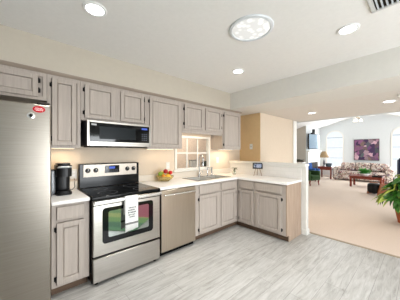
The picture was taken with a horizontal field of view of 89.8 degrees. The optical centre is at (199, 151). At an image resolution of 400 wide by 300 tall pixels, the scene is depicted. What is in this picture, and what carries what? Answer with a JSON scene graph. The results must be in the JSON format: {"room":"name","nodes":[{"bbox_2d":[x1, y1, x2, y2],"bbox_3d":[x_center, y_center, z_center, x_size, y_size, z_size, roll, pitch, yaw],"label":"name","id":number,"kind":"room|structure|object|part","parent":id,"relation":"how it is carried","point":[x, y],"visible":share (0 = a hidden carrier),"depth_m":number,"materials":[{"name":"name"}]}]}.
{"room":"kitchen","nodes":[
{"label":"kitchen","id":0,"kind":"room"},
{"bbox_2d":[0,24,229,108],"bbox_3d":[-1.276,-1.021,2.608,4.772,0.330,0.340,0,0,-42],"label":"wall","id":1,"kind":"structure","parent":0,"point":[16,46],"depth_m":2.40,"materials":[{"name":"paint"}]},
{"bbox_2d":[0,60,241,113],"bbox_3d":[-0.695,-0.837,2.901,4.270,0.034,0.026,0,0,-42],"label":"trim","id":2,"kind":"structure","parent":1,"relation":"attached to","point":[8,63],"depth_m":2.42,"materials":[{"name":"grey wood"}]},
{"bbox_2d":[51,133,239,189],"bbox_3d":[-1.129,0.107,3.011,5.530,2.586,0.065,0,0,-42],"label":"wall","id":3,"kind":"structure","parent":0,"point":[151,162],"depth_m":3.10,"materials":[{"name":"beige paint"}]},
{"bbox_2d":[0,64,46,103],"bbox_3d":[-2.051,-0.695,1.909,0.922,0.319,0.346,0,0,-42],"label":"upper cabinet","id":4,"kind":"object","parent":3,"relation":"attached to","point":[16,84],"visible":0.96,"depth_m":1.98,"materials":[{"name":"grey wood"}]},
{"bbox_3d":[-1.797,-0.674,1.926,0.291,0.138,0.012,0,0,-42],"label":"door panel","id":5,"kind":"part","parent":4,"relation":"part of","materials":[{"name":"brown wood"}]},
{"bbox_3d":[-1.794,-0.674,1.923,0.377,0.224,0.020,0,0,-42],"label":"door","id":6,"kind":"part","parent":4,"relation":"part of","materials":[{"name":"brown wood"}]},
{"bbox_2d":[45,74,80,147],"bbox_3d":[-1.591,-0.451,2.321,0.307,0.806,0.346,0,0,-42],"label":"upper cabinet","id":7,"kind":"object","parent":3,"relation":"attached to","point":[63,94],"visible":0.87,"depth_m":2.20,"materials":[{"name":"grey wood"}]},
{"bbox_2d":[51,147,74,148],"bbox_3d":[-1.593,-0.048,2.331,0.230,0.023,0.060,0,0,-42],"label":"light","id":8,"kind":"object","parent":7,"relation":"attached to","point":[51,147],"visible":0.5,"depth_m":2.29,"materials":[{"name":"white plastic"}]},
{"bbox_3d":[-1.485,-0.428,2.200,0.224,0.716,0.020,0,0,-42],"label":"door","id":9,"kind":"part","parent":7,"relation":"part of","materials":[{"name":"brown wood"}]},
{"bbox_3d":[-1.488,-0.428,2.203,0.138,0.630,0.012,0,0,-42],"label":"door panel","id":10,"kind":"part","parent":7,"relation":"part of","materials":[{"name":"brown wood"}]},
{"bbox_2d":[70,169,76,178],"bbox_3d":[-1.600,0.280,2.541,0.074,0.120,0.008,0,0,-42],"label":"wall plate","id":11,"kind":"object","parent":3,"relation":"attached to","point":[74,171],"visible":0.92,"depth_m":2.54,"materials":[{"name":"white paint"}]},
{"bbox_2d":[81,81,146,124],"bbox_3d":[-1.166,-0.611,2.701,0.827,0.486,0.346,0,0,-42],"label":"upper cabinet","id":12,"kind":"object","parent":3,"relation":"attached to","point":[98,102],"visible":0.94,"depth_m":2.53,"materials":[{"name":"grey wood"}]},
{"bbox_3d":[-1.216,-0.591,2.445,0.249,0.305,0.012,0,0,-42],"label":"door panel","id":13,"kind":"part","parent":12,"relation":"part of","materials":[{"name":"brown wood"}]},
{"bbox_3d":[-1.214,-0.591,2.442,0.335,0.391,0.020,0,0,-42],"label":"door","id":14,"kind":"part","parent":12,"relation":"part of","materials":[{"name":"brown wood"}]},
{"bbox_2d":[81,120,150,147],"bbox_3d":[-1.120,-0.210,2.679,0.790,0.308,0.438,0,0,-42],"label":"microwave","id":15,"kind":"object","parent":12,"relation":"attached to","point":[94,133],"visible":0.98,"depth_m":2.46,"materials":[{"name":"metal"}]},
{"bbox_3d":[-0.982,-0.107,2.524,0.738,0.026,0.023,0,0,-42],"label":"rail","id":16,"kind":"part","parent":15,"relation":"part of","materials":[{"name":"metal"}]},
{"bbox_3d":[-0.983,-0.228,2.526,0.738,0.220,0.020,0,0,-42],"label":"door glass","id":17,"kind":"part","parent":15,"relation":"part of","materials":[{"name":"black glass"}]},
{"bbox_3d":[-0.910,-0.591,2.713,0.322,0.391,0.020,0,0,-42],"label":"door","id":18,"kind":"part","parent":12,"relation":"part of","materials":[{"name":"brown wood"}]},
{"bbox_3d":[-0.913,-0.591,2.716,0.236,0.305,0.012,0,0,-42],"label":"door panel","id":19,"kind":"part","parent":12,"relation":"part of","materials":[{"name":"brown wood"}]},
{"bbox_2d":[147,95,181,148],"bbox_3d":[-0.625,-0.451,3.184,0.617,0.806,0.346,0,0,-42],"label":"upper cabinet","id":20,"kind":"object","parent":3,"relation":"attached to","point":[164,115],"visible":0.73,"depth_m":3.04,"materials":[{"name":"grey wood"}]},
{"bbox_3d":[-0.523,-0.428,3.064,0.461,0.630,0.012,0,0,-42],"label":"door panel","id":21,"kind":"part","parent":20,"relation":"part of","materials":[{"name":"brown wood"}]},
{"bbox_2d":[173,135,210,171],"bbox_3d":[-0.130,0.030,3.864,0.935,0.660,0.105,0,0,-42],"label":"window","id":22,"kind":"structure","parent":3,"relation":"in","point":[186,158],"depth_m":3.87,"materials":[{"name":"white paint"}]},
{"bbox_3d":[-0.151,0.022,3.888,0.791,0.561,0.004,0,0,-42],"label":"pane","id":23,"kind":"part","parent":22,"relation":"part of","materials":[{"name":"clear glass"}]},
{"bbox_2d":[182,102,221,135],"bbox_3d":[-0.027,-0.585,3.718,0.982,0.539,0.346,0,0,-42],"label":"upper cabinet","id":24,"kind":"object","parent":3,"relation":"attached to","point":[196,119],"visible":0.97,"depth_m":3.55,"materials":[{"name":"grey wood"}]},
{"bbox_3d":[-0.098,-0.586,3.440,0.422,0.401,0.020,0,0,-42],"label":"door","id":25,"kind":"part","parent":24,"relation":"part of","materials":[{"name":"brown wood"}]},
{"bbox_3d":[-0.100,-0.586,3.442,0.336,0.315,0.012,0,0,-42],"label":"door panel","id":26,"kind":"part","parent":24,"relation":"part of","materials":[{"name":"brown wood"}]},
{"bbox_3d":[0.258,-0.586,3.757,0.419,0.401,0.020,0,0,-42],"label":"door","id":27,"kind":"part","parent":24,"relation":"part of","materials":[{"name":"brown wood"}]},
{"bbox_3d":[0.255,-0.586,3.760,0.333,0.315,0.012,0,0,-42],"label":"door panel","id":28,"kind":"part","parent":24,"relation":"part of","materials":[{"name":"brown wood"}]},
{"bbox_2d":[211,110,239,149],"bbox_3d":[0.556,-0.451,4.240,0.577,0.806,0.346,0,0,-42],"label":"upper cabinet","id":29,"kind":"object","parent":3,"relation":"attached to","point":[230,138],"visible":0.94,"depth_m":4.08,"materials":[{"name":"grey wood"}]},
{"bbox_3d":[0.651,-0.451,4.134,0.577,0.806,0.018,0,0,-42],"label":"frame","id":30,"kind":"part","parent":29,"relation":"part of","materials":[{"name":"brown wood"}]},
{"bbox_3d":[0.665,-0.428,4.122,0.515,0.716,0.020,0,0,-42],"label":"door","id":31,"kind":"part","parent":29,"relation":"part of","materials":[{"name":"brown wood"}]},
{"bbox_3d":[0.663,-0.428,4.125,0.429,0.630,0.012,0,0,-42],"label":"door panel","id":32,"kind":"part","parent":29,"relation":"part of","materials":[{"name":"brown wood"}]},
{"bbox_2d":[0,0,399,92],"bbox_3d":[0.482,-1.236,0.699,4.850,0.100,5.800,0,0,-42],"label":"ceiling","id":33,"kind":"structure","parent":0,"point":[190,40],"depth_m":2.01,"materials":[{"name":"paint"}]},
{"bbox_2d":[82,1,106,16],"bbox_3d":[-0.872,-1.180,1.666,0.184,0.012,0.184,0,0,-42],"label":"recessed light","id":34,"kind":"object","parent":33,"relation":"in","point":[93,8],"visible":1,"depth_m":1.65,"materials":[{"name":"white plastic"}]},
{"bbox_2d":[232,68,243,73],"bbox_3d":[0.558,-1.180,2.943,0.184,0.012,0.184,0,0,-42],"label":"recessed light","id":35,"kind":"object","parent":33,"relation":"in","point":[235,71],"visible":1,"depth_m":2.94,"materials":[{"name":"white ceramic"}]},
{"bbox_2d":[229,14,273,41],"bbox_3d":[0.491,-1.178,1.934,0.420,0.016,0.420,0,0,-42],"label":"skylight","id":36,"kind":"object","parent":33,"relation":"attached to","point":[252,27],"visible":1,"depth_m":1.89,"materials":[{"name":"grey glass"}]},
{"bbox_2d":[232,18,269,39],"bbox_3d":[0.491,-1.177,1.934,0.356,0.013,0.356,0,0,-42],"label":"diffuser","id":37,"kind":"object","parent":36,"relation":"attached to","point":[245,28],"depth_m":1.92,"materials":[{"name":"grey"}]},
{"bbox_2d":[337,23,359,34],"bbox_3d":[1.429,-1.180,1.937,0.184,0.012,0.184,0,0,-42],"label":"recessed light","id":38,"kind":"object","parent":33,"relation":"in","point":[349,28],"visible":1,"depth_m":1.93,"materials":[{"name":"white plastic"}]},
{"bbox_2d":[367,0,399,13],"bbox_3d":[1.481,-1.177,1.435,0.340,0.017,0.430,0,0,-42],"label":"ceiling vent","id":39,"kind":"object","parent":33,"relation":"in","point":[375,5],"visible":1,"depth_m":1.60,"materials":[{"name":"white metal"}]},
{"bbox_2d":[51,176,399,299],"bbox_3d":[2.999,1.437,5.161,14.550,0.086,9.100,0,0,-42],"label":"floor","id":40,"kind":"structure","parent":0,"point":[235,262],"depth_m":2.49,"materials":[{"name":"grey wood"}]},
{"bbox_2d":[0,100,50,299],"bbox_3d":[-1.836,0.494,1.666,0.902,1.812,0.868,0,0,-42],"label":"refrigerator","id":41,"kind":"object","parent":40,"relation":"on","point":[25,128],"visible":1,"depth_m":1.58,"materials":[{"name":"metal"}]},
{"bbox_2d":[51,201,88,295],"bbox_3d":[-1.474,0.954,2.215,0.319,0.892,0.622,0,0,-42],"label":"base cabinet","id":42,"kind":"object","parent":40,"relation":"on","point":[69,222],"visible":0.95,"depth_m":1.98,"materials":[{"name":"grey wood"}]},
{"bbox_2d":[51,189,89,205],"bbox_3d":[-1.477,0.488,2.216,0.326,0.036,0.656,0,0,-42],"label":"countertop","id":43,"kind":"structure","parent":42,"relation":"on","point":[76,196],"depth_m":2.04,"materials":[{"name":"white stone"}]},
{"bbox_2d":[51,162,74,195],"bbox_3d":[-1.559,0.297,2.283,0.286,0.345,0.360,0,0,-42],"label":"coffee maker","id":44,"kind":"object","parent":43,"relation":"on","point":[61,173],"visible":0.91,"depth_m":2.19,"materials":[{"name":"black plastic"}]},
{"bbox_3d":[-1.644,0.333,2.212,0.064,0.250,0.170,0,0,-42],"label":"water tank","id":45,"kind":"part","parent":44,"relation":"part of","materials":[{"name":"clear plastic"}]},
{"bbox_2d":[70,181,76,188],"bbox_3d":[-1.689,0.419,2.453,0.326,0.099,0.019,0,0,-42],"label":"upstand","id":46,"kind":"object","parent":43,"relation":"on","point":[71,182],"visible":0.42,"depth_m":2.53,"materials":[{"name":"laminate"}]},
{"bbox_3d":[-1.279,0.593,1.988,0.232,0.125,0.020,0,0,-42],"label":"drawer","id":47,"kind":"part","parent":42,"relation":"part of","materials":[{"name":"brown wood"}]},
{"bbox_3d":[-1.279,0.980,1.988,0.232,0.590,0.020,0,0,-42],"label":"door","id":48,"kind":"part","parent":42,"relation":"part of","materials":[{"name":"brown wood"}]},
{"bbox_3d":[-1.282,0.980,1.991,0.136,0.494,0.012,0,0,-42],"label":"door panel","id":49,"kind":"part","parent":42,"relation":"part of","materials":[{"name":"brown wood"}]},
{"bbox_2d":[78,162,161,284],"bbox_3d":[-1.019,0.777,2.553,0.790,1.245,0.758,0,0,-42],"label":"electric range","id":50,"kind":"object","parent":40,"relation":"on","point":[113,251],"visible":0.98,"depth_m":2.34,"materials":[{"name":"silver metal"}]},
{"bbox_3d":[-1.214,0.246,2.771,0.700,0.158,0.014,0,0,-42],"label":"control panel","id":51,"kind":"part","parent":50,"relation":"part of","materials":[{"name":"metal"}]},
{"bbox_2d":[79,183,159,199],"bbox_3d":[-1.008,0.479,2.540,0.790,0.029,0.632,0,0,-42],"label":"cooktop","id":52,"kind":"object","parent":50,"relation":"in","point":[106,192],"depth_m":2.46,"materials":[{"name":"black glass"}]},
{"bbox_3d":[-0.816,1.236,2.325,0.778,0.248,0.038,0,0,-42],"label":"storage drawer","id":53,"kind":"part","parent":50,"relation":"part of","materials":[{"name":"metal"}]},
{"bbox_3d":[-0.816,0.799,2.325,0.778,0.585,0.038,0,0,-42],"label":"oven door","id":54,"kind":"part","parent":50,"relation":"part of","materials":[{"name":"metal"}]},
{"bbox_3d":[-0.785,0.520,2.291,0.774,0.036,0.055,0,0,-42],"label":"handle","id":55,"kind":"part","parent":50,"relation":"part of","materials":[{"name":"metal"}]},
{"bbox_2d":[124,195,137,232],"bbox_3d":[-0.778,0.690,2.268,0.150,0.394,0.050,0,0,-42],"label":"dish towel","id":56,"kind":"object","parent":50,"relation":"hanging from","point":[130,202],"visible":1,"depth_m":2.25,"materials":[{"name":"white fabric"}]},
{"bbox_2d":[159,186,195,255],"bbox_3d":[-0.478,0.955,3.049,0.606,0.890,0.666,0,0,-42],"label":"dishwasher","id":57,"kind":"object","parent":40,"relation":"on","point":[177,205],"visible":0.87,"depth_m":2.81,"materials":[{"name":"silver metal"}]},
{"bbox_3d":[-0.330,1.369,2.883,0.594,0.061,0.020,0,0,-42],"label":"kick plate","id":58,"kind":"part","parent":57,"relation":"part of","materials":[{"name":"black metal"}]},
{"bbox_3d":[-0.272,0.578,2.818,0.536,0.022,0.048,0,0,-42],"label":"handle","id":59,"kind":"part","parent":57,"relation":"part of","materials":[{"name":"metal"}]},
{"bbox_2d":[194,179,236,239],"bbox_3d":[0.144,0.954,3.661,1.120,0.892,0.622,0,0,-42],"label":"base cabinet","id":60,"kind":"object","parent":40,"relation":"on","point":[216,202],"visible":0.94,"depth_m":3.36,"materials":[{"name":"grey wood"}]},
{"bbox_3d":[0.154,0.593,3.269,0.445,0.125,0.020,0,0,-42],"label":"drawer","id":61,"kind":"part","parent":60,"relation":"part of","materials":[{"name":"brown wood"}]},
{"bbox_3d":[0.154,0.980,3.269,0.445,0.590,0.020,0,0,-42],"label":"door","id":62,"kind":"part","parent":60,"relation":"part of","materials":[{"name":"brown wood"}]},
{"bbox_3d":[0.151,0.980,3.272,0.349,0.494,0.012,0,0,-42],"label":"door panel","id":63,"kind":"part","parent":60,"relation":"part of","materials":[{"name":"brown wood"}]},
{"bbox_2d":[138,172,301,189],"bbox_3d":[0.380,0.488,3.256,2.220,0.036,1.579,0,0,-42],"label":"countertop","id":64,"kind":"structure","parent":60,"relation":"on","point":[175,182],"depth_m":3.29,"materials":[{"name":"white stone"}]},
{"bbox_2d":[156,175,173,181],"bbox_3d":[-0.568,0.429,3.247,0.292,0.082,0.292,0,0,-42],"label":"fruit bowl","id":65,"kind":"object","parent":64,"relation":"on","point":[160,178],"visible":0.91,"depth_m":3.15,"materials":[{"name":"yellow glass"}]},
{"bbox_2d":[139,168,229,181],"bbox_3d":[-0.140,0.419,3.838,2.220,0.099,0.019,0,0,-42],"label":"upstand","id":66,"kind":"object","parent":64,"relation":"on","point":[142,178],"visible":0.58,"depth_m":3.73,"materials":[{"name":"stone"}]},
{"bbox_2d":[198,155,203,175],"bbox_3d":[0.012,0.261,3.805,0.094,0.419,0.207,0,0,-6],"label":"kitchen faucet","id":67,"kind":"object","parent":64,"relation":"on","point":[199,173],"visible":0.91,"depth_m":3.84,"materials":[{"name":"silver metal"}]},
{"bbox_2d":[182,175,230,180],"bbox_3d":[0.134,0.542,3.647,0.830,0.156,0.430,0,0,-42],"label":"sink","id":68,"kind":"object","parent":64,"relation":"in","point":[208,177],"visible":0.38,"depth_m":3.71,"materials":[{"name":"metal"}]},
{"bbox_2d":[186,177,213,179],"bbox_3d":[-0.015,0.543,3.514,0.370,0.154,0.370,0,0,-42],"label":"basin","id":69,"kind":"object","parent":68,"relation":"in","point":[189,178],"depth_m":3.66,"materials":[{"name":"silver metal"}]},
{"bbox_2d":[202,175,227,177],"bbox_3d":[0.283,0.543,3.780,0.370,0.154,0.370,0,0,-42],"label":"basin","id":70,"kind":"object","parent":68,"relation":"in","point":[208,176],"depth_m":3.93,"materials":[{"name":"silver metal"}]},
{"bbox_2d":[253,163,262,175],"bbox_3d":[1.135,0.341,3.961,0.190,0.254,0.119,0,0,10],"label":"chalkboard sign","id":71,"kind":"object","parent":64,"relation":"on","point":[257,166],"visible":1,"depth_m":3.93,"materials":[{"name":"brown wood"}]},
{"bbox_3d":[1.131,0.274,3.938,0.190,0.120,0.018,0,0,10],"label":"frame","id":72,"kind":"part","parent":71,"relation":"part of","materials":[{"name":"black wood"}]},
{"bbox_3d":[0.509,0.980,3.591,0.299,0.494,0.012,0,0,-42],"label":"door panel","id":73,"kind":"part","parent":60,"relation":"part of","materials":[{"name":"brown wood"}]},
{"bbox_3d":[0.511,0.593,3.588,0.395,0.125,0.020,0,0,-42],"label":"drawer","id":74,"kind":"part","parent":60,"relation":"part of","materials":[{"name":"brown wood"}]},
{"bbox_3d":[0.511,0.980,3.588,0.395,0.590,0.020,0,0,-42],"label":"door","id":75,"kind":"part","parent":60,"relation":"part of","materials":[{"name":"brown wood"}]},
{"bbox_2d":[237,179,300,241],"bbox_3d":[1.179,0.954,3.612,0.552,0.892,1.018,0,0,-42],"label":"base cabinet","id":76,"kind":"object","parent":40,"relation":"on","point":[271,209],"visible":0.98,"depth_m":3.31,"materials":[{"name":"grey wood"}]},
{"bbox_3d":[0.830,0.593,3.607,0.020,0.125,0.295,0,0,-42],"label":"drawer","id":77,"kind":"part","parent":76,"relation":"part of","materials":[{"name":"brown wood"}]},
{"bbox_3d":[0.830,0.980,3.607,0.020,0.590,0.295,0,0,-42],"label":"door","id":78,"kind":"part","parent":76,"relation":"part of","materials":[{"name":"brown wood"}]},
{"bbox_3d":[0.832,0.980,3.610,0.012,0.494,0.199,0,0,-42],"label":"door panel","id":79,"kind":"part","parent":76,"relation":"part of","materials":[{"name":"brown wood"}]},
{"bbox_3d":[1.015,0.904,3.428,0.018,0.792,0.927,0,0,-42],"label":"frame","id":80,"kind":"part","parent":76,"relation":"part of","materials":[{"name":"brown wood"}]},
{"bbox_3d":[1.114,0.593,3.288,0.020,0.125,0.450,0,0,-42],"label":"drawer","id":81,"kind":"part","parent":76,"relation":"part of","materials":[{"name":"brown wood"}]},
{"bbox_3d":[1.117,0.980,3.291,0.012,0.494,0.354,0,0,-42],"label":"door panel","id":82,"kind":"part","parent":76,"relation":"part of","materials":[{"name":"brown wood"}]},
{"bbox_3d":[1.114,0.980,3.288,0.020,0.590,0.450,0,0,-42],"label":"door","id":83,"kind":"part","parent":76,"relation":"part of","materials":[{"name":"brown wood"}]},
{"bbox_3d":[1.520,0.954,3.247,0.530,0.892,0.016,0,0,-42],"label":"panel","id":84,"kind":"part","parent":76,"relation":"part of","materials":[{"name":"brown wood"}]},
{"bbox_2d":[306,151,321,167],"bbox_3d":[6.081,0.664,10.679,1.740,1.460,0.168,0,0,-42],"label":"fireplace","id":85,"kind":"object","parent":40,"relation":"on","point":[312,157],"visible":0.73,"depth_m":10.61,"materials":[{"name":"white paint"}]},
{"bbox_2d":[308,170,319,185],"bbox_3d":[4.593,1.027,8.556,0.660,0.742,0.761,0,0,-24],"label":"armchair","id":86,"kind":"object","parent":40,"relation":"on","point":[313,175],"visible":0.34,"depth_m":8.24,"materials":[{"name":"fabric"}]},
{"bbox_3d":[4.864,0.984,8.637,0.100,0.380,0.610,0,0,-24],"label":"arm","id":87,"kind":"part","parent":86,"relation":"part of","materials":[{"name":"green fabric"}]},
{"bbox_2d":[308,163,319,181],"bbox_3d":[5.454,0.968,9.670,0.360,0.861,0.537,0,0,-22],"label":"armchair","id":88,"kind":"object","parent":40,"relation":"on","point":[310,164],"visible":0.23,"depth_m":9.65,"materials":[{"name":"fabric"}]},
{"bbox_2d":[317,166,334,178],"bbox_3d":[6.704,1.084,10.657,0.620,0.620,0.660,0,0,-42],"label":"end table","id":89,"kind":"object","parent":40,"relation":"on","point":[321,168],"visible":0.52,"depth_m":10.50,"materials":[{"name":"red wood"}]},
{"bbox_2d":[319,151,328,165],"bbox_3d":[6.637,0.373,10.732,0.470,0.800,0.470,0,0,-42],"label":"table lamp","id":90,"kind":"object","parent":89,"relation":"on","point":[323,154],"visible":0.91,"depth_m":10.63,"materials":[{"name":"fabric"}]},
{"bbox_3d":[6.637,0.139,10.732,0.470,0.330,0.470,0,0,-42],"label":"lamp shade","id":91,"kind":"part","parent":90,"relation":"part of","materials":[{"name":"beige fabric"}]},
{"bbox_2d":[309,232,399,257],"bbox_3d":[3.052,1.405,2.190,0.040,0.029,4.600,0,0,-42],"label":"trim","id":92,"kind":"structure","parent":40,"relation":"on","point":[309,232],"depth_m":2.98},
{"bbox_2d":[333,162,394,182],"bbox_3d":[7.744,0.959,9.575,0.831,0.870,2.210,0,0,-42],"label":"floral sofa","id":93,"kind":"object","parent":40,"relation":"on","point":[342,171],"visible":0.77,"depth_m":9.49,"materials":[{"name":"beige fabric"}]},
{"bbox_3d":[7.078,1.018,10.294,0.797,0.652,0.250,0,0,-42],"label":"arm","id":94,"kind":"part","parent":93,"relation":"part of"},
{"bbox_2d":[339,170,353,174],"bbox_3d":[7.292,1.014,9.939,0.580,0.159,0.565,0,0,-42],"label":"seat cushion","id":95,"kind":"object","parent":93,"relation":"on","point":[341,172],"depth_m":9.79,"materials":[{"name":"multicoloured fabric"}]},
{"bbox_2d":[341,162,354,170],"bbox_3d":[7.439,0.734,10.071,0.175,0.399,0.565,0,0,-42],"label":"cushion","id":96,"kind":"object","parent":93,"relation":"on","point":[346,166],"depth_m":10.02,"materials":[{"name":"multicoloured fabric"}]},
{"bbox_2d":[355,163,369,170],"bbox_3d":[7.822,0.734,9.642,0.175,0.399,0.565,0,0,-42],"label":"cushion","id":97,"kind":"object","parent":93,"relation":"on","point":[357,165],"depth_m":9.60,"materials":[{"name":"multicoloured fabric"}]},
{"bbox_2d":[370,172,385,175],"bbox_3d":[8.058,1.014,9.082,0.580,0.159,0.565,0,0,-42],"label":"seat cushion","id":98,"kind":"object","parent":93,"relation":"on","point":[373,173],"depth_m":8.90,"materials":[{"name":"multicoloured fabric"}]},
{"bbox_2d":[371,163,386,172],"bbox_3d":[8.206,0.734,9.213,0.175,0.399,0.565,0,0,-42],"label":"cushion","id":99,"kind":"object","parent":93,"relation":"on","point":[375,167],"depth_m":9.15,"materials":[{"name":"multicoloured fabric"}]},
{"bbox_3d":[8.384,1.018,8.833,0.797,0.652,0.250,0,0,-42],"label":"arm","id":100,"kind":"part","parent":93,"relation":"part of"},
{"bbox_2d":[349,174,384,186],"bbox_3d":[6.624,1.174,7.971,0.700,0.440,1.000,0,0,-42],"label":"coffee table","id":101,"kind":"object","parent":40,"relation":"on","point":[354,176],"visible":0.8,"depth_m":7.82,"materials":[{"name":"red wood"}]},
{"bbox_2d":[357,167,371,175],"bbox_3d":[6.504,0.773,7.948,0.591,0.361,0.559,0,0,-42],"label":"potted fern","id":102,"kind":"object","parent":101,"relation":"on","point":[363,172],"visible":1,"depth_m":7.86,"materials":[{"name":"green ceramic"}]},
{"bbox_2d":[367,182,386,195],"bbox_3d":[5.772,1.199,6.567,0.450,0.390,0.395,0,0,-5],"label":"footstool","id":103,"kind":"object","parent":40,"relation":"on","point":[372,187],"visible":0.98,"depth_m":6.43,"materials":[{"name":"black leather"}]},
{"bbox_2d":[367,183,379,193],"bbox_3d":[5.692,1.189,6.563,0.290,0.350,0.310,0,0,-5],"label":"cushion","id":104,"kind":"object","parent":103,"relation":"on","point":[374,188],"depth_m":6.45,"materials":[{"name":"black fabric"}]},
{"bbox_3d":[5.822,1.199,6.391,0.380,0.390,0.035,0,0,-5],"label":"panel","id":105,"kind":"part","parent":103,"relation":"part of","materials":[{"name":"brown wood"}]},
{"bbox_2d":[372,174,399,222],"bbox_3d":[4.038,0.916,3.939,1.042,0.957,0.970,0,0,-27],"label":"potted plant","id":106,"kind":"object","parent":40,"relation":"on","point":[392,194],"visible":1,"depth_m":3.91,"materials":[{"name":"green plant"}]},
{"bbox_3d":[4.016,1.224,3.910,0.380,0.340,0.380,0,0,-42],"label":"pot","id":107,"kind":"part","parent":106,"relation":"part of","materials":[{"name":"ceramic"}]},
{"bbox_2d":[397,158,399,176],"bbox_3d":[6.202,0.789,5.668,0.800,1.218,0.948,0,0,33],"label":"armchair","id":108,"kind":"object","parent":40,"relation":"on","point":[398,161],"visible":0.48,"depth_m":6.01,"materials":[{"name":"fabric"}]},
{"bbox_2d":[240,113,293,162],"bbox_3d":[1.775,0.122,5.277,1.820,2.556,0.695,0,0,-42],"label":"wall","id":109,"kind":"structure","parent":0,"point":[271,137],"depth_m":4.71,"materials":[{"name":"beige paint"}]},
{"bbox_2d":[293,121,296,162],"bbox_3d":[2.628,0.272,5.561,0.210,2.256,0.020,0,0,-42],"label":"trim","id":110,"kind":"structure","parent":109,"relation":"attached to","point":[294,122],"depth_m":5.54,"materials":[{"name":"white paint"}]},
{"bbox_2d":[271,166,307,233],"bbox_3d":[1.272,0.823,4.013,0.095,1.155,1.639,0,0,-42],"label":"wall","id":111,"kind":"structure","parent":0,"point":[304,172],"depth_m":3.40,"materials":[{"name":"white paint"}]},
{"bbox_2d":[230,164,300,178],"bbox_3d":[1.208,0.375,4.006,0.010,0.190,1.564,0,0,-42],"label":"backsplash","id":112,"kind":"structure","parent":111,"relation":"attached to","point":[284,172],"depth_m":3.84,"materials":[{"name":"white tile"}]},
{"bbox_2d":[229,160,308,168],"bbox_3d":[1.259,0.240,3.994,0.170,0.080,1.649,0,0,-42],"label":"trim","id":113,"kind":"structure","parent":111,"relation":"attached to","point":[271,164],"depth_m":3.76,"materials":[{"name":"white paint"}]},
{"bbox_2d":[302,228,308,235],"bbox_3d":[1.465,1.355,3.797,0.125,0.090,1.090,0,0,-42],"label":"baseboard","id":114,"kind":"structure","parent":111,"relation":"attached to","point":[304,232],"depth_m":3.38,"materials":[{"name":"white paint"}]},
{"bbox_2d":[297,126,319,161],"bbox_3d":[5.356,0.036,11.693,2.030,2.727,2.300,0,0,-42],"label":"wall","id":115,"kind":"structure","parent":0,"point":[302,133],"depth_m":10.32,"materials":[{"name":"paint"}]},
{"bbox_2d":[308,129,319,148],"bbox_3d":[5.837,-0.655,10.418,1.040,1.030,0.228,0,0,-32],"label":"television","id":116,"kind":"object","parent":115,"relation":"attached to","point":[313,139],"visible":1,"depth_m":10.32,"materials":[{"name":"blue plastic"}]},
{"bbox_2d":[230,46,399,115],"bbox_3d":[2.548,-1.071,2.455,0.728,0.430,5.665,0,0,-42],"label":"wall","id":117,"kind":"structure","parent":0,"point":[379,72],"depth_m":2.89,"materials":[{"name":"paint"}]},
{"bbox_2d":[297,117,351,128],"bbox_3d":[4.337,-1.349,9.367,6.950,1.423,4.410,0,0,-42],"label":"ceiling","id":118,"kind":"structure","parent":0,"point":[320,124],"depth_m":10.28,"materials":[{"name":"paint"}]},
{"bbox_2d":[261,90,399,121],"bbox_3d":[6.382,-1.461,5.502,9.050,1.198,5.100,0,0,-42],"label":"ceiling","id":119,"kind":"structure","parent":0,"point":[367,104],"depth_m":3.99,"materials":[{"name":"paint"}]},
{"bbox_2d":[382,100,396,102],"bbox_3d":[3.216,-0.856,3.410,0.194,0.012,0.194,0,0,-42],"label":"recessed light","id":120,"kind":"object","parent":119,"relation":"in","point":[386,101],"visible":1,"depth_m":3.40,"materials":[{"name":"white plastic"}]},
{"bbox_2d":[297,111,399,122],"bbox_3d":[2.962,-1.255,5.765,0.100,1.410,7.950,0,0,-42],"label":"wall header","id":121,"kind":"structure","parent":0,"point":[397,111],"depth_m":4.87,"materials":[{"name":"paint"}]},
{"bbox_2d":[320,114,399,178],"bbox_3d":[8.051,-0.280,10.312,0.150,3.360,7.950,0,0,-42],"label":"wall","id":122,"kind":"structure","parent":0,"point":[380,126],"depth_m":9.99,"materials":[{"name":"paint"}]},
{"bbox_2d":[326,131,343,165],"bbox_3d":[7.353,-0.126,10.956,0.035,2.071,0.840,0,0,-42],"label":"window","id":123,"kind":"structure","parent":122,"relation":"in","point":[334,140],"depth_m":10.93,"materials":[{"name":"white glass"}]},
{"bbox_2d":[354,139,378,160],"bbox_3d":[8.240,-0.100,9.944,0.040,1.050,0.980,0,0,-42],"label":"painting","id":124,"kind":"object","parent":122,"relation":"attached to","point":[364,149],"visible":1,"depth_m":9.93,"materials":[{"name":"purple paint"}]},
{"bbox_2d":[391,127,399,171],"bbox_3d":[9.118,-0.126,8.979,0.035,2.071,0.840,0,0,-42],"label":"window","id":125,"kind":"structure","parent":122,"relation":"in","point":[395,134],"depth_m":9.18,"materials":[{"name":"white glass"}]}
]}

